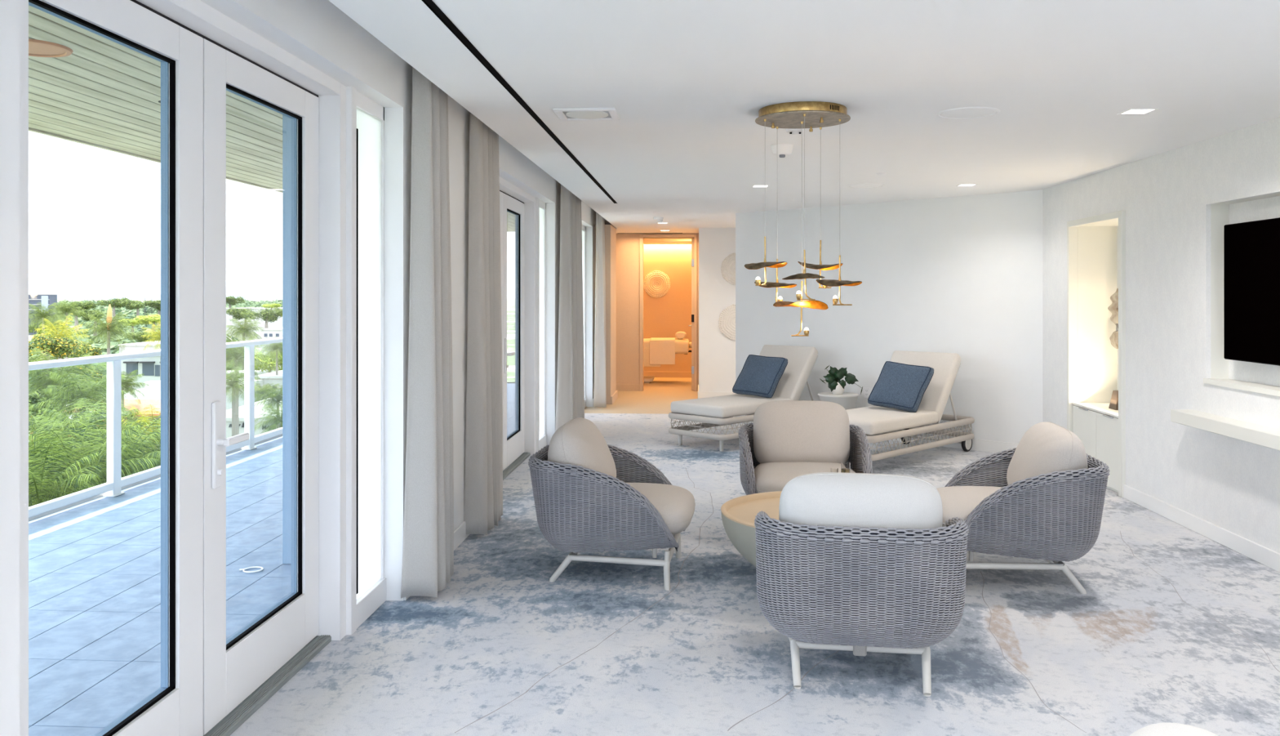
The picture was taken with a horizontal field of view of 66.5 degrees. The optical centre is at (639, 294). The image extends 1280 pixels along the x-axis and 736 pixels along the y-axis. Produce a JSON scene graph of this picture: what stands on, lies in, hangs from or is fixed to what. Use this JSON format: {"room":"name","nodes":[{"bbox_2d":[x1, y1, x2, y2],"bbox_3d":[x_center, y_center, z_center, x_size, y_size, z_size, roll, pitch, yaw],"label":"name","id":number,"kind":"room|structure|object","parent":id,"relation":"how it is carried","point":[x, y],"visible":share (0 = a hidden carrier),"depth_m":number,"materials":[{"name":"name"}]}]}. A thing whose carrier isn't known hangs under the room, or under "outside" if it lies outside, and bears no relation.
{"room":"lounge","nodes":[
{"label":"lounge","id":0,"kind":"room"},
{"bbox_2d":[28,433,282,520],"bbox_3d":[-4.235,1.685,7.531,0.200,0.330,20.500,0,0,4],"label":"slab edge","id":1,"kind":"structure","parent":0,"point":[82,501],"depth_m":7.48,"materials":[{"name":"white paint"}]},
{"bbox_2d":[28,382,515,735],"bbox_3d":[-2.843,1.690,7.443,3.090,0.280,20.500,0,0,4],"label":"deck","id":2,"kind":"object","parent":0,"point":[95,565],"visible":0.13,"depth_m":5.16,"materials":[{"name":"tile"}]},
{"bbox_2d":[28,337,282,517],"bbox_3d":[-4.047,1.005,8.060,0.110,1.090,21.580,0,0,4],"label":"balcony railing","id":3,"kind":"object","parent":2,"relation":"on","point":[114,483],"visible":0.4,"depth_m":7.55,"materials":[{"name":"metal"}]},
{"bbox_2d":[28,4,515,231],"bbox_3d":[-2.598,-1.375,7.428,3.120,0.490,20.500,0,0,4],"label":"ceiling","id":4,"kind":"structure","parent":0,"point":[105,94],"depth_m":5.98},
{"bbox_2d":[28,38,73,57],"bbox_3d":[-2.807,-1.139,4.501,0.330,0.012,0.330,0,0,4],"label":"ceiling light","id":5,"kind":"object","parent":4,"relation":"attached to","point":[37,47],"visible":0.69,"depth_m":4.53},
{"bbox_2d":[28,42,65,55],"bbox_3d":[-2.807,-1.143,4.501,0.270,0.005,0.270,0,0,4],"label":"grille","id":6,"kind":"object","parent":5,"relation":"attached to","point":[35,48],"depth_m":4.53,"materials":[{"name":"metal"}]},
{"bbox_2d":[282,114,290,564],"bbox_3d":[-1.950,0.200,5.719,0.210,2.700,0.210,0,0,4],"label":"wall","id":7,"kind":"structure","parent":0,"point":[286,120],"depth_m":5.62,"materials":[{"name":"grey paint"}]},
{"bbox_2d":[200,0,616,600],"bbox_3d":[-1.170,0.160,5.534,0.490,2.740,18.100,0,0,4],"label":"wall","id":8,"kind":"structure","parent":0,"point":[317,33],"depth_m":4.89,"materials":[{"name":"paint"}]},
{"bbox_2d":[0,0,346,735],"bbox_3d":[-1.482,0.300,3.310,0.185,2.500,2.200,0,0,4],"label":"door","id":9,"kind":"structure","parent":8,"relation":"in","point":[211,683],"depth_m":3.33,"materials":[{"name":"white paint"}]},
{"bbox_2d":[346,85,386,635],"bbox_3d":[-1.376,0.290,4.647,0.190,2.480,0.506,0,0,4],"label":"window","id":10,"kind":"structure","parent":8,"relation":"in","point":[366,580],"depth_m":4.61,"materials":[{"name":"white paint"}]},
{"bbox_2d":[404,390,617,599],"bbox_3d":[-1.051,1.475,5.544,0.305,0.110,18.126,0,0,4],"label":"baseboard","id":11,"kind":"structure","parent":8,"relation":"attached to","point":[460,533],"depth_m":6.02,"materials":[{"name":"paint"}]},
{"bbox_2d":[499,176,535,479],"bbox_3d":[-1.167,0.300,8.330,0.185,2.500,2.200,0,0,4],"label":"door","id":12,"kind":"structure","parent":8,"relation":"in","point":[518,445],"depth_m":9.19,"materials":[{"name":"white paint"}]},
{"bbox_2d":[535,197,546,452],"bbox_3d":[-1.058,0.290,9.687,0.190,2.480,0.546,0,0,4],"label":"window","id":13,"kind":"structure","parent":8,"relation":"in","point":[540,206],"depth_m":9.70,"materials":[{"name":"white paint"}]},
{"bbox_2d":[582,224,586,407],"bbox_3d":[-0.875,0.290,12.601,0.190,2.480,1.566,0,0,4],"label":"window","id":14,"kind":"structure","parent":8,"relation":"in","point":[583,226],"depth_m":13.28,"materials":[{"name":"white paint"}]},
{"bbox_2d":[616,232,698,391],"bbox_3d":[0.047,0.270,15.077,2.000,2.520,1.300,0,0,4],"label":"wall","id":15,"kind":"structure","parent":0,"point":[628,245],"depth_m":15.61,"materials":[{"name":"paint"}]},
{"bbox_2d":[616,234,697,391],"bbox_3d":[0.073,0.280,15.651,1.680,2.500,0.150,0,0,4],"label":"door frame","id":16,"kind":"structure","parent":15,"relation":"attached to","point":[621,387],"depth_m":15.58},
{"bbox_2d":[688,238,693,390],"bbox_3d":[0.847,0.306,16.032,0.103,2.432,0.832,0,0,4],"label":"door leaf","id":17,"kind":"structure","parent":16,"relation":"attached to","point":[692,239],"depth_m":15.63,"materials":[{"name":"wood"}]},
{"bbox_2d":[643,244,691,371],"bbox_3d":[0.542,0.270,16.970,3.450,2.520,2.560,0,0,4],"label":"wall","id":18,"kind":"structure","parent":0,"point":[670,313],"depth_m":18.15,"materials":[{"name":"paint"}]},
{"bbox_2d":[643,270,670,297],"bbox_3d":[0.312,-0.207,18.145,0.505,0.505,0.032,0,0,4],"label":"wall art","id":19,"kind":"object","parent":18,"relation":"attached to","point":[656,283],"visible":1,"depth_m":18.14},
{"bbox_2d":[643,371,691,377],"bbox_3d":[0.616,1.475,18.137,3.250,0.110,0.020,0,0,4],"label":"baseboard","id":20,"kind":"structure","parent":18,"relation":"attached to","point":[657,374],"depth_m":18.13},
{"bbox_2d":[643,237,693,244],"bbox_3d":[0.537,-0.951,16.895,3.250,0.038,2.250,0,0,4],"label":"ceiling","id":21,"kind":"structure","parent":0,"point":[646,240],"depth_m":16.80,"materials":[{"name":"paint"}]},
{"bbox_2d":[698,227,735,391],"bbox_3d":[2.485,0.270,14.302,3.237,2.520,0.140,0,0,4],"label":"wall","id":22,"kind":"structure","parent":0,"point":[717,352],"depth_m":14.32,"materials":[{"name":"paint"}]},
{"bbox_2d":[718,303,735,339],"bbox_3d":[1.413,0.394,14.283,0.527,0.529,0.032,0,0,4],"label":"wall art","id":23,"kind":"object","parent":22,"relation":"attached to","point":[726,320],"visible":0.41,"depth_m":14.28},
{"bbox_2d":[720,252,735,284],"bbox_3d":[1.422,-0.383,14.283,0.479,0.479,0.032,0,0,4],"label":"wall art","id":24,"kind":"object","parent":22,"relation":"attached to","point":[728,264],"visible":0.42,"depth_m":14.28},
{"bbox_2d":[230,377,1279,735],"bbox_3d":[1.130,1.555,7.293,5.140,0.050,21.900,0,0,4],"label":"floor","id":25,"kind":"structure","parent":0,"point":[1172,623],"depth_m":4.22,"materials":[{"name":"carpet"}]},
{"bbox_2d":[528,417,695,590],"bbox_3d":[-0.144,1.119,5.421,0.886,0.834,0.833,0,0,8],"label":"armchair","id":26,"kind":"object","parent":25,"relation":"on","point":[590,494],"visible":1,"depth_m":5.08,"materials":[{"name":"wicker"}]},
{"bbox_2d":[547,417,616,477],"bbox_3d":[-0.316,0.926,5.444,0.345,0.449,0.630,0,0,8],"label":"cushion","id":27,"kind":"object","parent":26,"relation":"on","point":[578,442],"depth_m":5.22,"materials":[{"name":"beige fabric"}]},
{"bbox_2d":[626,482,694,534],"bbox_3d":[-0.069,1.176,5.411,0.732,0.214,0.670,0,0,8],"label":"seat cushion","id":28,"kind":"object","parent":26,"relation":"on","point":[675,504],"depth_m":5.20,"materials":[{"name":"beige fabric"}]},
{"bbox_2d":[643,337,691,382],"bbox_3d":[0.129,1.146,17.174,2.000,0.768,0.756,0,0,4],"label":"massage table","id":29,"kind":"object","parent":25,"relation":"on","point":[682,345],"visible":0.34,"depth_m":16.80,"materials":[{"name":"fabric"}]},
{"bbox_2d":[649,337,675,364],"bbox_3d":[0.408,0.971,17.146,0.440,0.438,0.785,0,0,4],"label":"towel","id":30,"kind":"object","parent":29,"relation":"on","point":[662,349],"visible":0.99,"depth_m":16.76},
{"bbox_2d":[643,337,688,366],"bbox_3d":[-0.005,0.996,17.182,1.730,0.468,0.756,0,0,4],"label":"blanket","id":31,"kind":"object","parent":29,"relation":"on","point":[682,345],"depth_m":16.79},
{"bbox_2d":[668,344,817,451],"bbox_3d":[1.203,1.044,10.357,1.905,0.971,0.765,0,0,-45],"label":"chaise lounge","id":32,"kind":"object","parent":25,"relation":"on","point":[802,360],"visible":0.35,"depth_m":10.01,"materials":[{"name":"fabric"}]},
{"bbox_2d":[732,354,787,397],"bbox_3d":[1.284,0.863,10.438,0.351,0.427,0.534,0,0,-45],"label":"throw pillow","id":33,"kind":"object","parent":32,"relation":"on","point":[759,375],"visible":1,"depth_m":10.35,"materials":[{"name":"fabric"}]},
{"bbox_2d":[720,490,782,566],"bbox_3d":[0.947,1.333,5.171,1.034,0.393,1.034,0,0,4],"label":"coffee table","id":34,"kind":"object","parent":25,"relation":"on","point":[739,513],"visible":0.12,"depth_m":5.15,"materials":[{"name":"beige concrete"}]},
{"bbox_2d":[720,511,756,566],"bbox_3d":[0.947,1.340,5.171,1.030,0.380,1.030,0,0,4],"label":"table base","id":35,"kind":"object","parent":34,"relation":"attached to","point":[740,527],"depth_m":4.97,"materials":[{"name":"green concrete"}]},
{"bbox_2d":[737,400,872,494],"bbox_3d":[1.055,1.119,6.256,0.833,0.834,0.886,0,0,4],"label":"armchair","id":36,"kind":"object","parent":25,"relation":"on","point":[786,440],"visible":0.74,"depth_m":6.30,"materials":[{"name":"beige fabric"}]},
{"bbox_2d":[753,400,849,462],"bbox_3d":[1.066,0.926,6.429,0.630,0.449,0.345,0,0,4],"label":"cushion","id":37,"kind":"object","parent":36,"relation":"on","point":[784,431],"depth_m":6.32,"materials":[{"name":"beige fabric"}]},
{"bbox_2d":[754,461,855,493],"bbox_3d":[1.050,1.176,6.181,0.670,0.214,0.732,0,0,4],"label":"seat cushion","id":38,"kind":"object","parent":36,"relation":"on","point":[769,476],"depth_m":6.02,"materials":[{"name":"beige fabric"}]},
{"bbox_2d":[817,391,858,409],"bbox_3d":[2.101,1.288,10.335,0.424,0.485,0.424,0,0,4],"label":"side table","id":39,"kind":"object","parent":25,"relation":"on","point":[847,400],"visible":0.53,"depth_m":10.17,"materials":[{"name":"white paint"}]},
{"bbox_2d":[820,364,862,394],"bbox_3d":[2.121,0.892,10.303,0.454,0.315,0.143,0,0,4],"label":"potted plant","id":40,"kind":"object","parent":39,"relation":"on","point":[837,386],"visible":1,"depth_m":10.26,"materials":[{"name":"green plant"}]},
{"bbox_2d":[754,471,968,696],"bbox_3d":[0.899,1.119,4.061,0.833,0.834,0.886,0,0,8],"label":"armchair","id":41,"kind":"object","parent":25,"relation":"on","point":[860,563],"visible":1,"depth_m":3.71,"materials":[{"name":"grey wicker"}]},
{"bbox_2d":[779,471,942,528],"bbox_3d":[0.874,0.926,3.890,0.630,0.449,0.345,0,0,8],"label":"cushion","id":42,"kind":"object","parent":41,"relation":"on","point":[886,500],"depth_m":3.75,"materials":[{"name":"beige fabric"}]},
{"bbox_2d":[845,350,974,460],"bbox_3d":[2.372,1.044,9.186,1.905,0.971,0.765,0,0,-45],"label":"chaise lounge","id":43,"kind":"object","parent":25,"relation":"on","point":[880,424],"visible":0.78,"depth_m":9.15,"materials":[{"name":"fabric"}]},
{"bbox_2d":[867,360,933,412],"bbox_3d":[2.471,0.863,9.250,0.340,0.443,0.540,0,0,-42],"label":"throw pillow","id":44,"kind":"object","parent":43,"relation":"on","point":[901,386],"visible":1,"depth_m":9.17,"materials":[{"name":"fabric"}]},
{"bbox_2d":[936,421,1110,593],"bbox_3d":[2.014,1.119,5.291,0.886,0.834,0.833,0,0,8],"label":"armchair","id":45,"kind":"object","parent":25,"relation":"on","point":[1042,497],"visible":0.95,"depth_m":4.94,"materials":[{"name":"wicker"}]},
{"bbox_2d":[936,485,1002,522],"bbox_3d":[1.940,1.176,5.301,0.732,0.214,0.670,0,0,8],"label":"seat cushion","id":46,"kind":"object","parent":45,"relation":"on","point":[958,501],"depth_m":5.19,"materials":[{"name":"beige fabric"}]},
{"bbox_2d":[1006,421,1087,484],"bbox_3d":[2.187,0.926,5.268,0.345,0.449,0.630,0,0,8],"label":"cushion","id":47,"kind":"object","parent":45,"relation":"on","point":[1045,447],"depth_m":5.07,"materials":[{"name":"beige fabric"}]},
{"bbox_2d":[1072,402,1118,492],"bbox_3d":[3.890,1.229,7.923,0.386,0.602,1.000,0,0,4],"label":"base cabinet","id":48,"kind":"object","parent":25,"relation":"on","point":[1096,424],"visible":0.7,"depth_m":7.87,"materials":[{"name":"beige paint"}]},
{"bbox_2d":[1072,402,1118,417],"bbox_3d":[3.896,0.936,7.923,0.376,0.017,1.000,0,0,4],"label":"countertop","id":49,"kind":"structure","parent":48,"relation":"on","point":[1103,407],"depth_m":8.09,"materials":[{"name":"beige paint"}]},
{"bbox_2d":[1129,722,1217,735],"bbox_3d":[1.072,1.135,1.455,0.755,0.791,0.600,0,0,37],"label":"lounge chair","id":50,"kind":"object","parent":25,"relation":"on","point":[1160,728],"visible":1,"depth_m":1.68,"materials":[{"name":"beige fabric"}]},
{"bbox_2d":[328,0,1279,233],"bbox_3d":[1.285,-1.130,7.284,5.550,0.280,21.900,0,0,4],"label":"ceiling","id":51,"kind":"structure","parent":0,"point":[687,82],"depth_m":4.61,"materials":[{"name":"paint"}]},
{"bbox_2d":[400,66,453,598],"bbox_3d":[-1.084,0.168,5.087,0.190,2.700,0.484,0,0,4],"label":"curtain","id":52,"kind":"object","parent":51,"relation":"hanging from","point":[428,548],"visible":0.98,"depth_m":4.91,"materials":[{"name":"fabric"}]},
{"bbox_2d":[463,111,502,534],"bbox_3d":[-1.016,0.168,6.434,0.177,2.700,0.636,0,0,4],"label":"curtain","id":53,"kind":"object","parent":51,"relation":"hanging from","point":[483,464],"visible":0.91,"depth_m":6.16,"materials":[{"name":"fabric"}]},
{"bbox_2d":[422,0,617,203],"bbox_3d":[-0.694,-0.988,3.581,0.032,0.004,13.860,0,0,4],"label":"ceiling vent","id":54,"kind":"object","parent":51,"relation":"in","point":[430,4],"visible":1,"depth_m":4.41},
{"bbox_2d":[555,184,584,431],"bbox_3d":[-0.743,0.168,10.457,0.187,2.700,1.235,0,0,4],"label":"curtain","id":55,"kind":"object","parent":51,"relation":"hanging from","point":[570,404],"visible":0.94,"depth_m":10.07,"materials":[{"name":"fabric"}]},
{"bbox_2d":[552,106,619,121],"bbox_3d":[-0.287,-0.983,5.309,0.330,0.014,0.330,0,0,4],"label":"air vent","id":56,"kind":"object","parent":51,"relation":"attached to","point":[592,113],"visible":1,"depth_m":5.27,"materials":[{"name":"metal"}]},
{"bbox_2d":[593,212,606,407],"bbox_3d":[-0.550,0.168,13.369,0.174,2.700,0.578,0,0,-2],"label":"curtain","id":57,"kind":"object","parent":51,"relation":"hanging from","point":[600,347],"visible":0.97,"depth_m":13.19,"materials":[{"name":"fabric"}]},
{"bbox_2d":[770,143,793,157],"bbox_3d":[0.942,-0.951,6.455,0.148,0.078,0.148,0,0,4],"label":"smoke detector","id":58,"kind":"object","parent":51,"relation":"attached to","point":[780,149],"visible":1,"depth_m":6.40,"materials":[{"name":"white paint"}]},
{"bbox_2d":[744,101,862,336],"bbox_3d":[0.868,-0.385,5.220,0.623,1.211,0.512,0,0,4],"label":"chandelier","id":59,"kind":"object","parent":51,"relation":"hanging from","point":[797,114],"visible":1,"depth_m":5.17,"materials":[{"name":"gold metal"}]},
{"bbox_2d":[935,106,999,119],"bbox_3d":[1.778,-0.987,5.293,0.332,0.006,0.332,0,0,4],"label":"ceiling speaker","id":60,"kind":"object","parent":51,"relation":"attached to","point":[963,113],"visible":1,"depth_m":5.29,"materials":[{"name":"paint"}]},
{"bbox_2d":[735,189,1042,443],"bbox_3d":[2.526,0.270,10.532,0.160,2.520,3.717,0,0,-45],"label":"wall","id":61,"kind":"structure","parent":0,"point":[962,275],"depth_m":10.06,"materials":[{"name":"paint"}]},
{"bbox_2d":[734,414,1018,452],"bbox_3d":[2.464,1.475,10.470,0.016,0.110,3.717,0,0,-45],"label":"baseboard","id":62,"kind":"structure","parent":61,"relation":"attached to","point":[989,446],"depth_m":9.58,"materials":[{"name":"paint"}]},
{"bbox_2d":[1042,116,1279,553],"bbox_3d":[3.577,0.270,2.706,0.400,2.520,13.050,0,0,4],"label":"wall","id":63,"kind":"structure","parent":0,"point":[1177,203],"depth_m":6.62,"materials":[{"name":"paint"}]},
{"bbox_2d":[1066,210,1125,497],"bbox_3d":[3.715,0.445,7.922,0.080,2.170,1.110,0,0,4],"label":"niche frame","id":64,"kind":"structure","parent":63,"relation":"attached to","point":[1072,225],"depth_m":8.37,"materials":[{"name":"beige paint"}]},
{"bbox_2d":[1107,288,1118,349],"bbox_3d":[4.038,0.198,8.203,0.132,0.515,0.283,0,0,4],"label":"wall sculpture","id":65,"kind":"object","parent":63,"relation":"attached to","point":[1113,308],"visible":0.58,"depth_m":8.20,"materials":[{"name":"beige metal"}]},
{"bbox_2d":[1123,484,1279,572],"bbox_3d":[3.367,1.480,2.679,0.016,0.100,12.970,0,0,4],"label":"baseboard","id":66,"kind":"structure","parent":63,"relation":"attached to","point":[1269,557],"depth_m":6.14,"materials":[{"name":"paint"}]},
{"bbox_2d":[1170,408,1279,450],"bbox_3d":[3.469,0.785,5.282,0.140,0.080,2.180,0,0,4],"label":"floating shelf","id":67,"kind":"object","parent":63,"relation":"attached to","point":[1261,435],"visible":1,"depth_m":5.70,"materials":[{"name":"beige paint"}]},
{"bbox_2d":[1203,377,1279,395],"bbox_3d":[3.564,0.544,5.294,0.072,0.032,1.835,0,0,4],"label":"wall niche ledge","id":68,"kind":"structure","parent":63,"relation":"attached to","point":[1234,384],"depth_m":5.76,"materials":[{"name":"beige paint"}]},
{"bbox_2d":[1223,217,1279,365],"bbox_3d":[3.623,-0.020,5.313,0.106,0.830,1.460,0,0,4],"label":"television","id":69,"kind":"object","parent":63,"relation":"attached to","point":[1251,249],"visible":1,"depth_m":5.73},
{"label":"outside","id":70,"kind":"structure","parent":0,"visible":0},
{"bbox_2d":[55,293,282,299],"bbox_3d":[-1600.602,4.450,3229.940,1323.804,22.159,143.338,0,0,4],"label":"hills","id":71,"kind":"structure","parent":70,"point":[60,295],"depth_m":3234.09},
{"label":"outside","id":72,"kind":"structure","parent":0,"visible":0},
{"bbox_2d":[102,368,149,408],"bbox_3d":[-35.027,8.098,65.988,2.944,6.635,2.740,0,0,22],"label":"palm tree","id":73,"kind":"object","parent":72,"point":[126,385],"visible":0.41,"depth_m":65.94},
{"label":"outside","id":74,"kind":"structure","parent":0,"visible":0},
{"bbox_2d":[28,405,106,485],"bbox_3d":[-18.862,7.862,30.964,3.745,9.063,4.015,0,0,38],"label":"palm tree","id":75,"kind":"object","parent":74,"point":[33,428],"visible":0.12,"depth_m":31.48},
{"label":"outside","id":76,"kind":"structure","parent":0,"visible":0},
{"bbox_2d":[121,404,160,455],"bbox_3d":[-17.055,6.959,34.032,2.910,6.680,2.754,0,0,-10],"label":"palm tree","id":77,"kind":"object","parent":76,"point":[146,420],"visible":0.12,"depth_m":33.73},
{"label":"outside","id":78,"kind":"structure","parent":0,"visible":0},
{"bbox_2d":[95,410,160,471],"bbox_3d":[-14.960,7.907,29.977,3.854,8.685,3.587,0,0,10],"label":"palm tree","id":79,"kind":"object","parent":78,"point":[127,414],"visible":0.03,"depth_m":29.99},
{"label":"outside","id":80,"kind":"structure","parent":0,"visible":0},
{"bbox_2d":[28,436,103,506],"bbox_3d":[-14.745,7.594,24.001,3.747,8.459,3.495,0,0,41],"label":"shrub","id":81,"kind":"object","parent":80,"point":[35,492],"visible":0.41,"depth_m":23.94,"materials":[{"name":"plant"}]},
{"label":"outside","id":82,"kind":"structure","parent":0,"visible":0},
{"bbox_2d":[226,315,265,369],"bbox_3d":[-42.795,7.366,104.884,4.639,10.318,4.746,0,0,-34],"label":"palm tree","id":83,"kind":"object","parent":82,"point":[242,327],"visible":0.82,"depth_m":104.72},
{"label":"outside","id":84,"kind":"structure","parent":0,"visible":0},
{"bbox_2d":[226,333,272,435],"bbox_3d":[-22.903,6.477,54.859,3.805,8.598,3.653,0,0,26],"label":"palm tree","id":85,"kind":"object","parent":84,"point":[236,353],"visible":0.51,"depth_m":54.89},
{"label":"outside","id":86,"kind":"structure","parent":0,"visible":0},
{"bbox_2d":[226,366,261,435],"bbox_3d":[-19.110,6.200,45.880,2.436,5.732,2.537,0,0,42],"label":"palm tree","id":87,"kind":"object","parent":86,"point":[236,382],"visible":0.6,"depth_m":45.93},
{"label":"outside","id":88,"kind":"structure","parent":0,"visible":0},
{"bbox_2d":[254,382,282,428],"bbox_3d":[-19.297,7.760,52.150,2.790,6.305,2.679,0,0,-17],"label":"palm tree","id":89,"kind":"object","parent":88,"point":[278,397],"visible":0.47,"depth_m":51.72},
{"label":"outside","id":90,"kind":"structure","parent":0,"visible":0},
{"bbox_2d":[254,401,282,434],"bbox_3d":[-16.695,7.738,45.043,2.436,5.732,2.537,0,0,-1],"label":"palm tree","id":91,"kind":"object","parent":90,"point":[278,418],"visible":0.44,"depth_m":44.71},
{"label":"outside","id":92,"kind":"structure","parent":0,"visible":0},
{"bbox_2d":[258,336,282,374],"bbox_3d":[-31.571,7.020,84.919,3.164,6.879,3.093,0,0,-31],"label":"palm tree","id":93,"kind":"object","parent":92,"point":[278,348],"visible":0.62,"depth_m":84.81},
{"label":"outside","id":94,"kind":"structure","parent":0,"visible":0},
{"bbox_2d":[28,330,86,395],"bbox_3d":[-45.384,5.327,74.847,3.629,5.178,4.955,0,0,22],"label":"broadleaf tree","id":95,"kind":"object","parent":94,"point":[61,345],"visible":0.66,"depth_m":74.73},
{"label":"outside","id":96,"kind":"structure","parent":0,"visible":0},
{"bbox_2d":[254,350,282,372],"bbox_3d":[-34.888,7.625,92.039,4.202,5.306,3.328,0,0,-28],"label":"broadleaf tree","id":97,"kind":"object","parent":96,"point":[272,363],"visible":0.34,"depth_m":91.21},
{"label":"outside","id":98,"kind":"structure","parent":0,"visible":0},
{"bbox_2d":[117,298,149,319],"bbox_3d":[-149.926,4.729,289.483,8.278,7.631,9.440,0,0,1],"label":"broadleaf tree","id":99,"kind":"object","parent":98,"point":[132,304],"visible":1,"depth_m":288.24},
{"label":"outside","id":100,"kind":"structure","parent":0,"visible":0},
{"bbox_2d":[243,306,282,328],"bbox_3d":[-76.717,5.854,200.583,8.091,7.135,7.096,0,0,29],"label":"broadleaf tree","id":101,"kind":"object","parent":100,"point":[268,314],"visible":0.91,"depth_m":199.66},
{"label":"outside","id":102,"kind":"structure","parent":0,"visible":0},
{"bbox_2d":[226,305,257,335],"bbox_3d":[-91.399,5.970,224.543,7.096,7.135,8.091,0,0,-1],"label":"broadleaf tree","id":103,"kind":"object","parent":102,"point":[237,313],"visible":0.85,"depth_m":223.44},
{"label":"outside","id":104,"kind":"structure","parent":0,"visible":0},
{"bbox_2d":[28,388,75,435],"bbox_3d":[-30.308,7.167,49.766,2.999,4.757,3.719,0,0,-8],"label":"broadleaf tree","id":105,"kind":"object","parent":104,"point":[33,399],"visible":0.31,"depth_m":49.43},
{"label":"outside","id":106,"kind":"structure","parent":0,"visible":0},
{"bbox_2d":[28,297,515,440],"bbox_3d":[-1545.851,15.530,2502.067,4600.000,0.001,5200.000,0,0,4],"label":"ground","id":107,"kind":"structure","parent":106,"point":[510,301],"depth_m":362.86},
{"bbox_2d":[28,293,57,334],"bbox_3d":[-235.777,7.577,382.375,11.720,15.907,5.550,0,0,0],"label":"building","id":108,"kind":"structure","parent":107,"relation":"on","point":[47,299],"depth_m":379.99,"materials":[{"name":"white glass"}]},
{"bbox_2d":[28,312,89,386],"bbox_3d":[-56.702,8.236,95.205,5.549,13.096,5.415,0,0,19],"label":"palm tree","id":109,"kind":"object","parent":107,"relation":"on","point":[61,333],"visible":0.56,"depth_m":95.00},
{"bbox_2d":[48,298,87,367],"bbox_3d":[-88.055,6.603,150.149,5.412,12.037,5.537,0,0,-40],"label":"palm tree","id":110,"kind":"object","parent":107,"relation":"on","point":[67,309],"visible":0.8,"depth_m":149.83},
{"bbox_2d":[28,337,122,422],"bbox_3d":[-31.075,8.643,52.046,5.621,12.689,5.231,0,0,-9],"label":"palm tree","id":111,"kind":"object","parent":107,"relation":"on","point":[37,385],"visible":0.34,"depth_m":51.78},
{"bbox_2d":[28,361,135,436],"bbox_3d":[-26.209,7.915,46.032,3.985,9.668,4.282,0,0,7],"label":"palm tree","id":112,"kind":"object","parent":107,"relation":"on","point":[88,392],"visible":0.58,"depth_m":45.54,"materials":[{"name":"plant"}]},
{"bbox_2d":[28,399,158,506],"bbox_3d":[-15.076,8.082,26.027,4.234,10.254,4.550,0,0,-6],"label":"shrub","id":113,"kind":"object","parent":107,"relation":"on","point":[33,438],"visible":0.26,"depth_m":26.26,"materials":[{"name":"plant"}]},
{"bbox_2d":[31,394,159,457],"bbox_3d":[-18.993,8.158,33.996,3.985,9.668,4.282,0,0,-37],"label":"palm tree","id":114,"kind":"object","parent":107,"relation":"on","point":[60,417],"visible":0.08,"depth_m":33.69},
{"bbox_2d":[47,412,160,481],"bbox_3d":[-14.935,8.077,27.961,3.985,9.668,4.282,0,0,25],"label":"palm tree","id":115,"kind":"object","parent":107,"relation":"on","point":[157,453],"visible":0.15,"depth_m":28.02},
{"bbox_2d":[75,303,140,382],"bbox_3d":[-64.062,8.891,118.153,6.564,15.601,6.709,0,0,4],"label":"palm tree","id":116,"kind":"object","parent":107,"relation":"on","point":[108,324],"visible":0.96,"depth_m":117.72,"materials":[{"name":"plant"}]},
{"bbox_2d":[117,340,160,353],"bbox_3d":[-66.222,10.991,133.000,4.545,9.078,10.300,0,0,0],"label":"building","id":117,"kind":"structure","parent":107,"relation":"on","point":[140,346],"depth_m":128.00,"materials":[{"name":"white paint"}]},
{"bbox_2d":[121,349,159,390],"bbox_3d":[-56.957,11.157,118.825,7.264,8.746,14.650,0,0,0],"label":"building","id":118,"kind":"structure","parent":107,"relation":"on","point":[149,366],"depth_m":112.00,"materials":[{"name":"white paint"}]},
{"bbox_2d":[141,318,160,380],"bbox_3d":[-51.277,7.764,104.974,4.540,10.715,4.430,0,0,-24],"label":"palm tree","id":119,"kind":"object","parent":107,"relation":"on","point":[156,336],"visible":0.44,"depth_m":104.42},
{"bbox_2d":[28,297,282,390],"bbox_3d":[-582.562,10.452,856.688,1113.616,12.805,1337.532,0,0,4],"label":"treeline","id":120,"kind":"object","parent":107,"relation":"on","point":[130,314],"visible":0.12,"depth_m":304.44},
{"bbox_2d":[74,377,262,448],"bbox_3d":[-35.788,11.044,75.400,6.642,8.972,19.200,0,0,0],"label":"building","id":121,"kind":"structure","parent":107,"relation":"on","point":[152,393],"depth_m":68.75,"materials":[{"name":"white paint"}]},
{"bbox_2d":[226,397,282,437],"bbox_3d":[-23.485,11.401,63.500,5.409,8.257,11.300,0,0,0],"label":"building","id":122,"kind":"structure","parent":107,"relation":"on","point":[228,412],"depth_m":58.00,"materials":[{"name":"white paint"}]},
{"bbox_2d":[226,306,282,346],"bbox_3d":[-112.168,9.704,300.000,24.341,11.653,20.300,0,0,0],"label":"building","id":123,"kind":"structure","parent":107,"relation":"on","point":[278,323],"depth_m":290.00,"materials":[{"name":"white paint"}]},
{"bbox_2d":[254,369,282,398],"bbox_3d":[-30.205,11.244,89.000,6.176,8.572,10.300,0,0,0],"label":"building","id":124,"kind":"structure","parent":107,"relation":"on","point":[270,377],"depth_m":84.00,"materials":[{"name":"white paint"}]},
{"bbox_2d":[259,326,282,373],"bbox_3d":[-55.026,10.356,156.000,6.751,10.347,12.300,0,0,0],"label":"building","id":125,"kind":"structure","parent":107,"relation":"on","point":[272,332],"depth_m":150.01,"materials":[{"name":"white paint"}]},
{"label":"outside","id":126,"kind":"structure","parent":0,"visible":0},
{"bbox_2d":[28,301,67,383],"bbox_3d":[-73.232,6.508,119.929,5.155,11.464,5.274,0,0,35],"label":"palm tree","id":127,"kind":"object","parent":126,"point":[37,315],"visible":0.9,"depth_m":119.83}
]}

